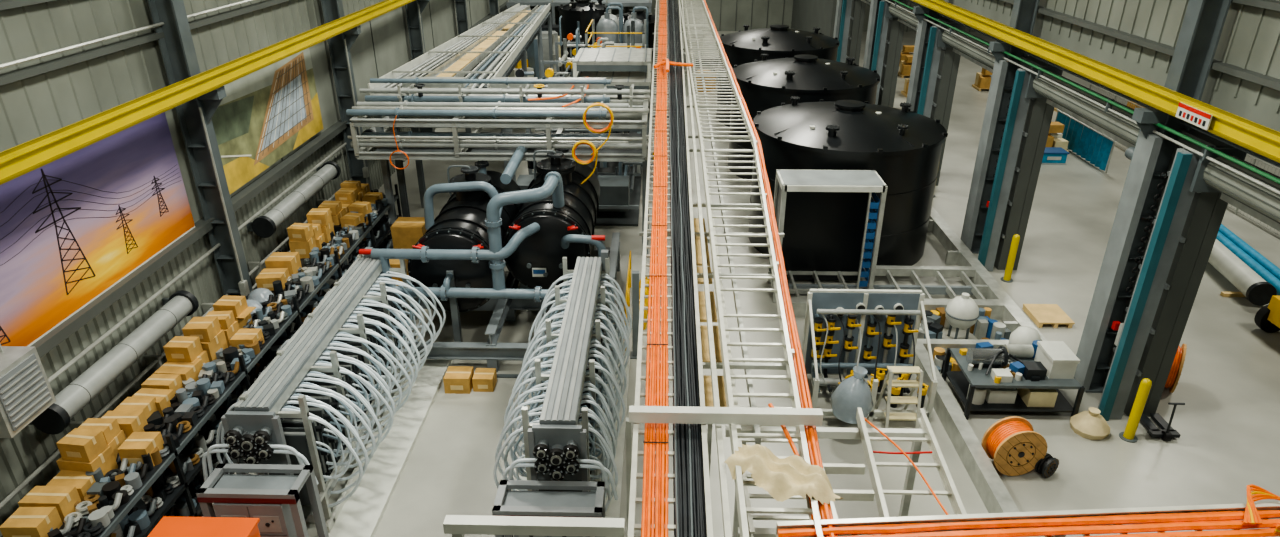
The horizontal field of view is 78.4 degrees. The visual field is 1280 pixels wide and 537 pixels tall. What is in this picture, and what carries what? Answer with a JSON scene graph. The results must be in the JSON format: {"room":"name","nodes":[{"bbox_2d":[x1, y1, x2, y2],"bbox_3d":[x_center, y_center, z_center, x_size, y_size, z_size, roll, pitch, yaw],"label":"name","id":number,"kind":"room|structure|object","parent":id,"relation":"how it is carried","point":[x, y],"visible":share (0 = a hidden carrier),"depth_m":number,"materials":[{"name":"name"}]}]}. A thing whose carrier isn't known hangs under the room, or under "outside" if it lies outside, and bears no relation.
{"room":"factory floor","nodes":[
{"label":"factory floor","id":0,"kind":"room"},
{"bbox_2d":[0,0,511,525],"bbox_3d":[-8.648,-9.635,26.361,0.500,12.500,61.410,1,26,1],"label":"wall","id":1,"kind":"structure","parent":0,"point":[63,63],"depth_m":14.22,"materials":[{"name":"metal"}]},
{"bbox_2d":[0,344,55,437],"bbox_3d":[-8.704,0.691,10.151,0.830,3.050,0.850,1,26,1],"label":"heater","id":2,"kind":"object","parent":1,"relation":"attached to","point":[26,392],"visible":1,"depth_m":10.58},
{"bbox_2d":[0,112,194,346],"bbox_3d":[-8.964,-0.637,12.461,0.036,2.500,5.950,1,26,1],"label":"mural","id":3,"kind":"object","parent":1,"relation":"attached to","point":[74,226],"visible":1,"depth_m":12.63},
{"bbox_2d":[28,290,198,434],"bbox_3d":[-8.762,1.442,13.262,0.630,0.500,3.720,1,26,1],"label":"duct","id":4,"kind":"object","parent":1,"relation":"attached to","point":[79,393],"visible":0.97,"depth_m":12.80,"materials":[{"name":"metal"}]},
{"bbox_2d":[0,142,352,536],"bbox_3d":[-8.861,0.288,16.484,0.260,1.585,15.000,1,26,1],"label":"pipe rail","id":5,"kind":"object","parent":1,"relation":"attached to","point":[153,362],"visible":0.51,"depth_m":14.31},
{"bbox_2d":[212,48,323,193],"bbox_3d":[-8.783,-3.766,18.721,0.045,2.350,5.250,1,26,1],"label":"mural","id":6,"kind":"object","parent":1,"relation":"attached to","point":[265,114],"visible":0.94,"depth_m":18.43,"materials":[{"name":"multicoloured paint"}]},
{"bbox_2d":[246,161,340,237],"bbox_3d":[-8.580,-1.815,19.682,0.630,0.500,4.120,1,26,1],"label":"duct","id":7,"kind":"object","parent":1,"relation":"attached to","point":[264,226],"visible":0.99,"depth_m":19.04,"materials":[{"name":"metal"}]},
{"bbox_2d":[198,31,1279,536],"bbox_3d":[12.890,-3.543,28.462,43.600,0.300,61.000,1,26,1],"label":"floor","id":8,"kind":"structure","parent":0,"point":[1228,423],"depth_m":15.66,"materials":[{"name":"concrete"}]},
{"bbox_2d":[148,0,252,296],"bbox_3d":[-8.455,-3.964,14.693,0.940,12.400,0.580,1,26,1],"label":"steel column","id":9,"kind":"structure","parent":8,"relation":"on","point":[177,48],"depth_m":15.40,"materials":[{"name":"metal"}]},
{"bbox_2d":[1,184,401,536],"bbox_3d":[-7.479,1.340,15.952,1.310,1.750,13.260,1,26,1],"label":"shelving","id":10,"kind":"object","parent":8,"relation":"on","point":[153,475],"visible":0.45,"depth_m":12.43,"materials":[{"name":"metal"}]},
{"bbox_2d":[0,507,62,536],"bbox_3d":[-7.863,3.325,10.147,0.482,0.303,0.385,1,26,1],"label":"cardboard box","id":11,"kind":"object","parent":10,"relation":"on","point":[25,521],"visible":1,"depth_m":10.04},
{"bbox_2d":[18,486,81,521],"bbox_3d":[-7.884,3.145,10.505,0.551,0.317,0.336,1,26,1],"label":"cardboard box","id":12,"kind":"object","parent":10,"relation":"on","point":[64,498],"visible":0.8,"depth_m":10.42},
{"bbox_2d":[46,470,94,501],"bbox_3d":[-7.855,2.998,10.908,0.521,0.233,0.435,1,26,1],"label":"cardboard box","id":13,"kind":"object","parent":10,"relation":"on","point":[79,479],"visible":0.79,"depth_m":10.81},
{"bbox_2d":[56,446,117,475],"bbox_3d":[-7.859,2.786,11.175,0.529,0.383,0.396,3,26,6],"label":"cardboard box","id":14,"kind":"object","parent":10,"relation":"on","point":[106,460],"visible":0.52,"depth_m":11.00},
{"bbox_2d":[56,428,107,461],"bbox_3d":[-7.832,2.479,11.026,0.424,0.292,0.346,3,26,7],"label":"cardboard box","id":15,"kind":"object","parent":14,"relation":"on","point":[82,445],"visible":1,"depth_m":10.92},
{"bbox_2d":[107,430,125,458],"bbox_3d":[-7.923,2.625,11.573,0.492,0.327,0.387,1,26,1],"label":"cardboard box","id":16,"kind":"object","parent":10,"relation":"on","point":[120,438],"visible":0.27,"depth_m":11.54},
{"bbox_2d":[78,418,120,443],"bbox_3d":[-7.907,2.371,11.451,0.425,0.232,0.323,1,26,1],"label":"cardboard box","id":17,"kind":"object","parent":16,"relation":"on","point":[110,428],"visible":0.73,"depth_m":11.43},
{"bbox_2d":[101,411,147,438],"bbox_3d":[-7.847,2.420,11.917,0.544,0.399,0.356,1,26,1],"label":"cardboard box","id":18,"kind":"object","parent":10,"relation":"on","point":[130,422],"visible":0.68,"depth_m":11.85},
{"bbox_2d":[113,397,157,419],"bbox_3d":[-7.877,2.265,12.299,0.448,0.347,0.393,1,26,1],"label":"cardboard box","id":19,"kind":"object","parent":10,"relation":"on","point":[146,404],"visible":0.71,"depth_m":12.23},
{"bbox_2d":[117,432,163,468],"bbox_3d":[-7.271,2.655,11.473,0.413,0.362,0.413,1,26,1],"label":"cardboard box","id":20,"kind":"object","parent":10,"relation":"on","point":[137,444],"visible":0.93,"depth_m":11.33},
{"bbox_2d":[132,388,174,416],"bbox_3d":[-7.842,2.148,12.627,0.547,0.273,0.367,2,26,5],"label":"cardboard box","id":21,"kind":"object","parent":10,"relation":"on","point":[163,397],"visible":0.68,"depth_m":12.58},
{"bbox_2d":[141,374,183,393],"bbox_3d":[-7.883,1.961,12.978,0.469,0.307,0.341,1,26,1],"label":"cardboard box","id":22,"kind":"object","parent":10,"relation":"on","point":[155,381],"visible":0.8,"depth_m":12.89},
{"bbox_2d":[154,359,202,381],"bbox_3d":[-7.843,1.777,13.387,0.556,0.282,0.475,2,26,4],"label":"cardboard box","id":23,"kind":"object","parent":10,"relation":"on","point":[187,371],"visible":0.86,"depth_m":13.28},
{"bbox_2d":[166,351,209,363],"bbox_3d":[-7.842,1.651,13.639,0.484,0.290,0.426,1,26,1],"label":"cardboard box","id":24,"kind":"object","parent":10,"relation":"on","point":[204,356],"visible":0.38,"depth_m":13.64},
{"bbox_2d":[163,336,202,361],"bbox_3d":[-7.860,1.385,13.511,0.425,0.294,0.373,1,26,1],"label":"cardboard box","id":25,"kind":"object","parent":24,"relation":"on","point":[180,348],"visible":1,"depth_m":13.40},
{"bbox_2d":[201,330,227,361],"bbox_3d":[-7.772,1.383,14.066,0.468,0.405,0.497,2,26,5],"label":"cardboard box","id":26,"kind":"object","parent":10,"relation":"on","point":[219,341],"visible":0.45,"depth_m":13.96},
{"bbox_2d":[182,316,220,341],"bbox_3d":[-7.769,1.076,13.918,0.424,0.270,0.447,-1,26,-3],"label":"cardboard box","id":27,"kind":"object","parent":26,"relation":"on","point":[206,329],"visible":0.95,"depth_m":13.78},
{"bbox_2d":[47,189,392,536],"bbox_3d":[-7.252,1.238,15.900,0.862,1.478,13.044,1,26,1],"label":"fittings","id":28,"kind":"object","parent":10,"relation":"on","point":[185,410],"visible":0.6,"depth_m":12.81,"materials":[{"name":"grey plastic"}]},
{"bbox_2d":[212,307,255,328],"bbox_3d":[-7.731,0.985,14.925,0.757,0.375,0.445,2,26,4],"label":"cardboard box","id":29,"kind":"object","parent":10,"relation":"on","point":[242,319],"visible":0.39,"depth_m":14.84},
{"bbox_2d":[213,295,247,317],"bbox_3d":[-7.715,0.721,14.797,0.430,0.271,0.400,1,26,1],"label":"cardboard box","id":30,"kind":"object","parent":29,"relation":"on","point":[237,304],"visible":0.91,"depth_m":14.68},
{"bbox_2d":[230,328,263,348],"bbox_3d":[-7.190,1.312,14.377,0.420,0.262,0.420,1,26,1],"label":"cardboard box","id":31,"kind":"object","parent":10,"relation":"on","point":[242,336],"visible":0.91,"depth_m":14.27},
{"bbox_2d":[246,288,273,322],"bbox_3d":[-7.709,0.760,15.485,0.497,0.300,1.447,1,26,1],"label":"plastic bags","id":32,"kind":"object","parent":10,"relation":"on","point":[258,296],"visible":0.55,"depth_m":15.73},
{"bbox_2d":[255,268,289,290],"bbox_3d":[-7.754,0.227,16.598,0.514,0.291,0.491,-2,26,-4],"label":"cardboard box","id":33,"kind":"object","parent":10,"relation":"on","point":[266,277],"visible":0.88,"depth_m":16.44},
{"bbox_2d":[265,252,301,275],"bbox_3d":[-7.731,-0.065,17.039,0.573,0.434,0.489,1,26,1],"label":"cardboard box","id":34,"kind":"object","parent":10,"relation":"on","point":[290,260],"visible":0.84,"depth_m":16.86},
{"bbox_2d":[289,236,315,257],"bbox_3d":[-7.710,-0.505,17.967,0.450,0.423,0.393,-1,26,-3],"label":"cardboard box","id":35,"kind":"object","parent":10,"relation":"on","point":[304,248],"visible":0.75,"depth_m":17.79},
{"bbox_2d":[287,223,313,240],"bbox_3d":[-7.700,-0.830,17.810,0.424,0.293,0.343,3,26,7],"label":"cardboard box","id":36,"kind":"object","parent":35,"relation":"on","point":[296,231],"visible":1,"depth_m":17.69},
{"bbox_2d":[321,220,334,242],"bbox_3d":[-7.633,-0.895,18.783,0.457,0.419,0.485,1,26,1],"label":"cardboard box","id":37,"kind":"object","parent":10,"relation":"on","point":[329,228],"visible":0.34,"depth_m":18.68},
{"bbox_2d":[306,208,331,225],"bbox_3d":[-7.609,-1.219,18.626,0.424,0.293,0.426,-1,26,-2],"label":"cardboard box","id":38,"kind":"object","parent":37,"relation":"on","point":[322,216],"visible":0.98,"depth_m":18.46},
{"bbox_2d":[147,516,260,536],"bbox_3d":[-5.352,4.220,9.713,1.210,1.970,1.090,1,26,1],"label":"tall cabinet","id":39,"kind":"object","parent":8,"relation":"on","point":[168,526],"visible":1,"depth_m":9.63,"materials":[{"name":"metal"}]},
{"bbox_2d":[196,255,451,536],"bbox_3d":[-5.165,2.142,13.444,2.382,2.480,6.314,1,26,1],"label":"rack","id":40,"kind":"object","parent":8,"relation":"on","point":[335,420],"visible":1,"depth_m":12.44,"materials":[{"name":"metal"}]},
{"bbox_2d":[321,0,371,190],"bbox_3d":[-8.265,-7.237,21.494,0.940,12.400,0.580,1,26,1],"label":"steel column","id":41,"kind":"structure","parent":8,"relation":"on","point":[339,45],"depth_m":22.31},
{"bbox_2d":[390,217,426,248],"bbox_3d":[-5.929,-0.611,20.521,0.804,1.303,0.706,1,26,1],"label":"cardboard box","id":42,"kind":"object","parent":8,"relation":"on","point":[406,232],"visible":0.5,"depth_m":20.07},
{"bbox_2d":[405,0,434,131],"bbox_3d":[-8.081,-10.402,28.069,0.940,12.400,0.580,1,26,1],"label":"steel column","id":43,"kind":"structure","parent":8,"relation":"on","point":[414,9],"depth_m":28.77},
{"bbox_2d":[0,0,414,184],"bbox_3d":[-7.673,-10.011,28.146,0.260,0.310,55.000,1,26,1],"label":"beam","id":44,"kind":"structure","parent":43,"relation":"on","point":[19,160],"depth_m":13.10,"materials":[{"name":"metal"}]},
{"bbox_2d":[443,366,473,393],"bbox_3d":[-3.618,2.228,15.717,0.504,0.353,0.456,1,26,1],"label":"cardboard box","id":45,"kind":"object","parent":8,"relation":"on","point":[457,379],"visible":0.98,"depth_m":15.55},
{"bbox_2d":[455,0,469,45],"bbox_3d":[-7.896,-13.566,34.645,0.940,12.400,0.580,1,26,1],"label":"steel column","id":46,"kind":"structure","parent":8,"relation":"on","point":[461,5],"depth_m":35.60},
{"bbox_2d":[472,368,496,391],"bbox_3d":[-3.117,2.235,15.761,0.404,0.303,0.406,1,26,1],"label":"cardboard box","id":47,"kind":"object","parent":8,"relation":"on","point":[484,379],"visible":1,"depth_m":15.62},
{"bbox_2d":[364,232,619,371],"bbox_3d":[-2.987,-0.176,18.122,4.840,2.600,5.350,1,26,1],"label":"support","id":48,"kind":"object","parent":8,"relation":"on","point":[491,351],"visible":0.34,"depth_m":16.21,"materials":[{"name":"grey paint"}]},
{"bbox_2d":[408,161,520,311],"bbox_3d":[-3.830,-0.960,18.073,1.900,2.855,4.600,1,26,1],"label":"vessel","id":49,"kind":"object","parent":48,"relation":"on","point":[460,224],"visible":0.64,"depth_m":16.44,"materials":[{"name":"black paint"}]},
{"bbox_2d":[359,132,605,301],"bbox_3d":[-3.035,-1.571,17.880,4.884,2.331,5.814,1,26,1],"label":"piping","id":50,"kind":"object","parent":48,"relation":"on","point":[553,184],"visible":0.85,"depth_m":15.71,"materials":[{"name":"grey plastic"}]},
{"bbox_2d":[502,149,599,289],"bbox_3d":[-1.963,-1.311,18.629,1.900,3.005,4.600,1,26,1],"label":"vessel","id":51,"kind":"object","parent":48,"relation":"on","point":[537,261],"visible":0.82,"depth_m":16.87,"materials":[{"name":"black paint"}]},
{"bbox_2d":[346,3,649,254],"bbox_3d":[-3.268,-5.958,27.703,7.424,4.710,19.250,1,26,1],"label":"rack","id":52,"kind":"object","parent":8,"relation":"on","point":[473,88],"visible":0.98,"depth_m":19.59,"materials":[{"name":"metal"}]},
{"bbox_2d":[443,515,624,536],"bbox_3d":[-0.827,4.029,7.124,1.410,4.560,0.100,1,26,1],"label":"crossbar","id":53,"kind":"object","parent":8,"relation":"on","point":[456,525],"visible":1,"depth_m":6.12,"materials":[{"name":"white paint"}]},
{"bbox_2d":[446,270,638,358],"bbox_3d":[-1.986,0.951,16.472,4.040,2.000,0.250,1,26,1],"label":"end post","id":54,"kind":"object","parent":8,"relation":"on","point":[455,315],"visible":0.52,"depth_m":16.41,"materials":[{"name":"metal"}]},
{"bbox_2d":[492,257,631,536],"bbox_3d":[-1.196,2.207,13.309,1.972,2.480,6.414,1,26,1],"label":"rack","id":55,"kind":"object","parent":8,"relation":"on","point":[572,438],"visible":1,"depth_m":11.98,"materials":[{"name":"metal"}]},
{"bbox_2d":[506,0,651,24],"bbox_3d":[-3.248,-16.316,49.466,8.100,4.500,11.900,1,26,1],"label":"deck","id":56,"kind":"object","parent":8,"relation":"on","point":[627,3],"visible":0.48,"depth_m":43.72,"materials":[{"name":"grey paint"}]},
{"bbox_2d":[557,0,607,76],"bbox_3d":[-2.715,-10.816,38.166,2.448,4.390,2.448,1,26,1],"label":"storage tank","id":57,"kind":"object","parent":8,"relation":"on","point":[584,11],"visible":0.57,"depth_m":36.76,"materials":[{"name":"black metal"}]},
{"bbox_2d":[507,16,668,225],"bbox_3d":[-1.099,-6.507,29.177,5.134,4.420,14.952,1,26,1],"label":"machinery","id":58,"kind":"object","parent":8,"relation":"on","point":[620,182],"visible":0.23,"depth_m":24.35,"materials":[{"name":"grey metal"}]},
{"bbox_2d":[570,48,651,192],"bbox_3d":[-0.909,-5.144,26.841,2.570,3.990,4.030,1,26,1],"label":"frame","id":59,"kind":"object","parent":8,"relation":"on","point":[627,67],"visible":0.52,"depth_m":25.81,"materials":[{"name":"metal"}]},
{"bbox_2d":[508,25,718,95],"bbox_3d":[0.409,-10.934,40.714,16.219,2.394,6.322,2,26,5],"label":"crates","id":60,"kind":"object","parent":8,"relation":"on","point":[532,55],"visible":0.24,"depth_m":40.42,"materials":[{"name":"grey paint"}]},
{"bbox_2d":[585,19,645,132],"bbox_3d":[-0.937,-7.705,32.049,2.300,4.110,4.628,1,26,1],"label":"access platform","id":61,"kind":"object","parent":8,"relation":"on","point":[643,44],"visible":0.3,"depth_m":30.35,"materials":[{"name":"metal"}]},
{"bbox_2d":[596,2,648,47],"bbox_3d":[-0.780,-10.000,36.506,2.359,4.360,2.398,1,26,1],"label":"storage tank","id":62,"kind":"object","parent":8,"relation":"on","point":[609,22],"depth_m":35.06,"materials":[{"name":"metal"}]},
{"bbox_2d":[616,9,668,84],"bbox_3d":[-0.165,-11.318,40.073,3.344,3.640,3.344,1,26,1],"label":"pipes","id":63,"kind":"object","parent":8,"relation":"on","point":[640,14],"visible":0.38,"depth_m":38.62,"materials":[{"name":"silver metal"}]},
{"bbox_2d":[646,135,748,138],"bbox_3d":[1.280,-1.107,18.337,2.300,4.090,0.060,1,26,1],"label":"crossbar","id":64,"kind":"object","parent":8,"relation":"on","point":[647,136],"visible":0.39,"depth_m":17.43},
{"bbox_2d":[678,0,837,536],"bbox_3d":[1.815,-5.588,22.349,1.551,0.486,38.800,1,26,1],"label":"cable tray","id":65,"kind":"object","parent":64,"relation":"on","point":[806,436],"visible":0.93,"depth_m":10.24,"materials":[{"name":"metal"}]},
{"bbox_2d":[628,0,712,536],"bbox_3d":[0.931,-5.844,22.250,1.140,0.366,38.801,1,26,1],"label":"cable","id":66,"kind":"object","parent":65,"relation":"attached to","point":[691,501],"visible":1,"depth_m":8.95,"materials":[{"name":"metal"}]},
{"bbox_2d":[724,444,842,503],"bbox_3d":[1.207,1.724,6.575,1.048,0.232,0.444,13,28,24],"label":"drape","id":67,"kind":"object","parent":65,"relation":"on","point":[784,478],"visible":0.96,"depth_m":6.55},
{"bbox_2d":[639,232,783,236],"bbox_3d":[1.141,1.278,13.383,2.300,4.090,0.060,1,26,1],"label":"crossbar","id":68,"kind":"object","parent":8,"relation":"on","point":[706,234],"visible":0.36,"depth_m":12.49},
{"bbox_2d":[693,218,726,406],"bbox_3d":[0.893,0.388,10.874,0.400,0.110,5.500,1,26,1],"label":"walkway","id":69,"kind":"object","parent":68,"relation":"attached to","point":[708,394],"visible":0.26,"depth_m":9.97,"materials":[{"name":"brown wood"}]},
{"bbox_2d":[626,406,822,536],"bbox_3d":[0.770,3.420,8.229,1.800,4.700,0.100,1,26,1],"label":"crossbar","id":70,"kind":"object","parent":8,"relation":"on","point":[637,414],"visible":1,"depth_m":7.20,"materials":[{"name":"white paint"}]},
{"bbox_2d":[716,25,839,126],"bbox_3d":[5.806,-8.351,33.563,5.035,3.940,5.035,1,26,1],"label":"storage tank","id":71,"kind":"object","parent":8,"relation":"on","point":[778,41],"visible":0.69,"depth_m":31.74,"materials":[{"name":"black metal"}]},
{"bbox_2d":[728,53,879,181],"bbox_3d":[5.637,-5.446,27.528,5.035,3.940,5.035,1,26,1],"label":"storage tank","id":72,"kind":"object","parent":8,"relation":"on","point":[765,84],"visible":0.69,"depth_m":25.75,"materials":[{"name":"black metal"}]},
{"bbox_2d":[767,169,887,302],"bbox_3d":[4.413,-0.757,18.856,2.350,3.010,1.150,1,26,1],"label":"equipment cabinet","id":73,"kind":"object","parent":8,"relation":"on","point":[823,216],"visible":0.88,"depth_m":19.06,"materials":[{"name":"metal"}]},
{"bbox_2d":[725,406,966,536],"bbox_3d":[2.118,3.702,8.938,2.309,3.576,3.002,1,26,1],"label":"metal frame","id":74,"kind":"object","parent":8,"relation":"on","point":[925,434],"visible":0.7,"depth_m":8.39,"materials":[{"name":"metal"}]},
{"bbox_2d":[833,0,861,62],"bbox_3d":[9.704,-14.245,36.057,1.030,12.400,1.900,1,26,1],"label":"steel column","id":75,"kind":"structure","parent":8,"relation":"on","point":[847,17],"depth_m":36.78,"materials":[{"name":"grey metal"}]},
{"bbox_2d":[748,96,947,265],"bbox_3d":[5.573,-2.627,21.670,5.035,3.940,5.035,1,26,1],"label":"storage tank","id":76,"kind":"object","parent":8,"relation":"on","point":[903,146],"visible":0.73,"depth_m":19.92,"materials":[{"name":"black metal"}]},
{"bbox_2d":[831,366,873,423],"bbox_3d":[3.838,2.267,14.138,0.754,1.063,0.757,1,26,1],"label":"bag","id":77,"kind":"object","parent":8,"relation":"on","point":[853,392],"visible":0.94,"depth_m":13.93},
{"bbox_2d":[802,289,937,422],"bbox_3d":[4.349,1.642,14.989,2.230,2.040,1.480,1,26,1],"label":"rack","id":78,"kind":"object","parent":8,"relation":"on","point":[874,330],"visible":0.86,"depth_m":15.23,"materials":[{"name":"metal"}]},
{"bbox_2d":[863,0,899,106],"bbox_3d":[9.542,-11.471,30.291,1.030,12.400,1.900,1,26,1],"label":"steel column","id":79,"kind":"structure","parent":8,"relation":"on","point":[882,32],"depth_m":31.05,"materials":[{"name":"metal"}]},
{"bbox_2d":[885,0,1279,194],"bbox_3d":[9.287,-9.379,27.975,0.110,0.240,55.000,1,26,1],"label":"conduit","id":80,"kind":"object","parent":79,"relation":"attached to","point":[1209,149],"visible":0.85,"depth_m":14.46,"materials":[{"name":"metal"}]},
{"bbox_2d":[911,0,1279,162],"bbox_3d":[9.162,-9.881,27.737,0.260,0.310,55.000,1,26,1],"label":"crane runway beam","id":81,"kind":"object","parent":79,"relation":"attached to","point":[1262,140],"visible":1,"depth_m":14.10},
{"bbox_2d":[1175,102,1212,129],"bbox_3d":[8.573,-2.365,12.166,0.035,0.230,0.800,1,26,1],"label":"sign","id":82,"kind":"object","parent":81,"relation":"attached to","point":[1197,117],"depth_m":12.13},
{"bbox_2d":[874,366,923,428],"bbox_3d":[4.789,2.373,14.440,0.622,1.213,0.840,1,26,1],"label":"step stool","id":83,"kind":"object","parent":8,"relation":"on","point":[913,384],"visible":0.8,"depth_m":14.28,"materials":[{"name":"metal"}]},
{"bbox_2d":[780,206,1046,536],"bbox_3d":[6.065,0.838,18.551,5.300,0.400,16.000,1,26,1],"label":"frame","id":84,"kind":"object","parent":8,"relation":"on","point":[984,289],"visible":0.54,"depth_m":18.16,"materials":[{"name":"grey paint"}]},
{"bbox_2d":[906,0,955,124],"bbox_3d":[9.382,-8.718,24.572,1.030,12.400,1.800,1,26,1],"label":"steel column","id":85,"kind":"structure","parent":8,"relation":"on","point":[931,67],"depth_m":25.30,"materials":[{"name":"grey metal"}]},
{"bbox_2d":[885,0,917,30],"bbox_3d":[9.662,-8.919,27.964,0.650,0.860,4.480,1,26,1],"label":"roll-up door","id":86,"kind":"structure","parent":85,"relation":"attached to","point":[908,19],"depth_m":28.64,"materials":[{"name":"metal"}]},
{"bbox_2d":[907,0,1279,167],"bbox_3d":[9.741,-8.714,26.062,0.200,0.300,59.000,1,26,1],"label":"header beam","id":87,"kind":"structure","parent":85,"relation":"attached to","point":[1221,139],"depth_m":15.01,"materials":[{"name":"metal"}]},
{"bbox_2d":[1025,66,1139,159],"bbox_3d":[9.332,-3.262,16.209,0.650,0.860,4.780,1,26,1],"label":"roll-up door","id":88,"kind":"structure","parent":87,"relation":"attached to","point":[1125,132],"depth_m":16.23,"materials":[{"name":"metal"}]},
{"bbox_2d":[1189,148,1279,231],"bbox_3d":[9.157,-0.249,9.948,0.650,0.860,5.880,1,26,1],"label":"roll-up door","id":89,"kind":"structure","parent":87,"relation":"attached to","point":[1261,203],"depth_m":11.92,"materials":[{"name":"metal"}]},
{"bbox_2d":[945,293,979,338],"bbox_3d":[7.032,1.075,17.195,0.720,1.151,0.720,1,26,1],"label":"tank","id":90,"kind":"object","parent":8,"relation":"on","point":[962,312],"visible":0.95,"depth_m":16.91,"materials":[{"name":"metal"}]},
{"bbox_2d":[917,307,1010,372],"bbox_3d":[7.094,1.522,17.026,2.087,0.489,2.413,1,26,1],"label":"supplies","id":91,"kind":"object","parent":8,"relation":"on","point":[985,328],"visible":0.53,"depth_m":17.28,"materials":[{"name":"plastic"}]},
{"bbox_2d":[961,0,1051,270],"bbox_3d":[9.216,-5.868,18.649,1.030,12.400,1.750,1,26,1],"label":"steel column","id":92,"kind":"structure","parent":8,"relation":"on","point":[1012,122],"depth_m":19.76,"materials":[{"name":"grey metal"}]},
{"bbox_2d":[937,23,994,77],"bbox_3d":[9.499,-6.123,22.154,0.650,0.860,4.780,1,26,1],"label":"roll-up door","id":93,"kind":"structure","parent":92,"relation":"attached to","point":[975,54],"depth_m":22.58,"materials":[{"name":"metal"}]},
{"bbox_2d":[1000,234,1019,282],"bbox_3d":[9.408,-0.279,19.862,0.295,1.275,0.300,1,26,1],"label":"bollard","id":94,"kind":"object","parent":8,"relation":"on","point":[1007,278],"visible":1,"depth_m":19.82,"materials":[{"name":"metal"}]},
{"bbox_2d":[942,340,1084,419],"bbox_3d":[7.175,2.039,15.156,2.070,1.180,1.370,1,26,1],"label":"bench","id":95,"kind":"object","parent":8,"relation":"on","point":[1007,377],"visible":0.99,"depth_m":14.81,"materials":[{"name":"metal"}]},
{"bbox_2d":[981,416,1046,475],"bbox_3d":[6.373,3.028,13.379,0.917,0.917,0.474,-3,26,-6],"label":"cable reel","id":96,"kind":"object","parent":8,"relation":"on","point":[1015,449],"visible":1,"depth_m":13.22,"materials":[{"name":"brown wood"}]},
{"bbox_2d":[1008,326,1041,344],"bbox_3d":[7.902,1.651,16.171,0.600,1.001,0.600,1,26,1],"label":"tank","id":97,"kind":"object","parent":8,"relation":"on","point":[1022,334],"visible":0.35,"depth_m":15.90,"materials":[{"name":"white paint"}]},
{"bbox_2d":[775,502,1279,536],"bbox_3d":[4.693,4.037,7.101,7.306,4.566,0.417,-1,26,-3],"label":"cables","id":98,"kind":"object","parent":8,"relation":"on","point":[1220,517],"visible":0.97,"depth_m":6.12,"materials":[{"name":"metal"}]},
{"bbox_2d":[1243,484,1279,535],"bbox_3d":[5.002,1.908,6.065,0.540,0.123,0.519,17,30,31],"label":"cable bundle","id":99,"kind":"object","parent":98,"relation":"on","point":[1251,516],"visible":1,"depth_m":6.18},
{"bbox_2d":[1035,453,1058,477],"bbox_3d":[6.919,3.351,13.353,0.380,0.380,0.214,-14,29,-26],"label":"spool","id":100,"kind":"object","parent":8,"relation":"on","point":[1046,466],"visible":0.99,"depth_m":13.27,"materials":[{"name":"plastic"}]},
{"bbox_2d":[1022,304,1074,327],"bbox_3d":[9.507,1.101,18.303,0.800,0.140,0.900,1,26,1],"label":"pallet","id":101,"kind":"object","parent":8,"relation":"on","point":[1040,314],"visible":1,"depth_m":18.21,"materials":[{"name":"brown wood"}]},
{"bbox_2d":[1055,109,1115,172],"bbox_3d":[16.503,-4.848,29.443,0.150,1.200,4.340,1,26,1],"label":"partition panel","id":102,"kind":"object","parent":8,"relation":"on","point":[1085,141],"depth_m":28.93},
{"bbox_2d":[1070,407,1109,439],"bbox_3d":[8.300,2.792,14.433,0.657,0.450,0.657,1,26,1],"label":"sack","id":103,"kind":"object","parent":8,"relation":"on","point":[1090,424],"visible":1,"depth_m":14.29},
{"bbox_2d":[1119,378,1151,442],"bbox_3d":[8.915,2.514,14.060,0.295,1.275,0.300,1,26,1],"label":"bollard","id":104,"kind":"object","parent":8,"relation":"on","point":[1128,435],"visible":1,"depth_m":14.03,"materials":[{"name":"metal"}]},
{"bbox_2d":[1074,0,1233,420],"bbox_3d":[9.052,-3.039,12.771,1.030,12.400,1.500,1,26,1],"label":"steel column","id":105,"kind":"structure","parent":8,"relation":"on","point":[1160,225],"depth_m":13.79,"materials":[{"name":"grey metal"}]},
{"bbox_2d":[1140,402,1184,440],"bbox_3d":[9.540,2.598,14.294,0.520,0.920,0.820,1,26,1],"label":"jack","id":106,"kind":"object","parent":8,"relation":"on","point":[1166,433],"visible":0.98,"depth_m":14.33,"materials":[{"name":"black metal"}]},
{"bbox_2d":[1165,344,1186,392],"bbox_3d":[10.438,1.917,15.617,0.524,1.000,1.000,15,30,29],"label":"cable reel","id":107,"kind":"object","parent":8,"relation":"on","point":[1174,375],"visible":0.3,"depth_m":15.22,"materials":[{"name":"brown wood"}]},
{"bbox_2d":[1208,239,1276,305],"bbox_3d":[15.257,-0.517,21.078,1.006,0.650,5.499,5,26,10],"label":"pipe","id":108,"kind":"object","parent":8,"relation":"on","point":[1252,286],"visible":0.71,"depth_m":19.27,"materials":[{"name":"white paint"}]},
{"bbox_2d":[1216,224,1279,295],"bbox_3d":[16.444,-0.682,21.801,0.730,0.320,6.432,4,26,9],"label":"pipe","id":109,"kind":"object","parent":8,"relation":"on","point":[1257,262],"visible":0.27,"depth_m":20.77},
{"bbox_2d":[1254,295,1279,332],"bbox_3d":[15.014,0.746,16.840,2.230,2.050,1.370,1,26,1],"label":"forklift","id":110,"kind":"object","parent":8,"relation":"on","point":[1267,318],"visible":1,"depth_m":17.54,"materials":[{"name":"paint"}]},
{"bbox_2d":[530,0,975,31],"bbox_3d":[13.657,-22.479,53.048,43.600,12.500,0.250,1,26,1],"label":"wall","id":111,"kind":"structure","parent":0,"point":[727,15],"depth_m":55.35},
{"bbox_2d":[791,0,1279,416],"bbox_3d":[9.991,-9.344,25.757,0.400,12.500,61.010,1,26,1],"label":"wall","id":112,"kind":"structure","parent":0,"point":[1139,38],"depth_m":14.79,"materials":[{"name":"metal"}]},
{"bbox_2d":[1045,122,1068,151],"bbox_3d":[15.642,-5.030,30.001,1.200,1.045,1.000,1,26,1],"label":"boxes","id":113,"kind":"object","parent":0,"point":[1054,139],"visible":0.42,"depth_m":29.67,"materials":[{"name":"brown cardboard"}]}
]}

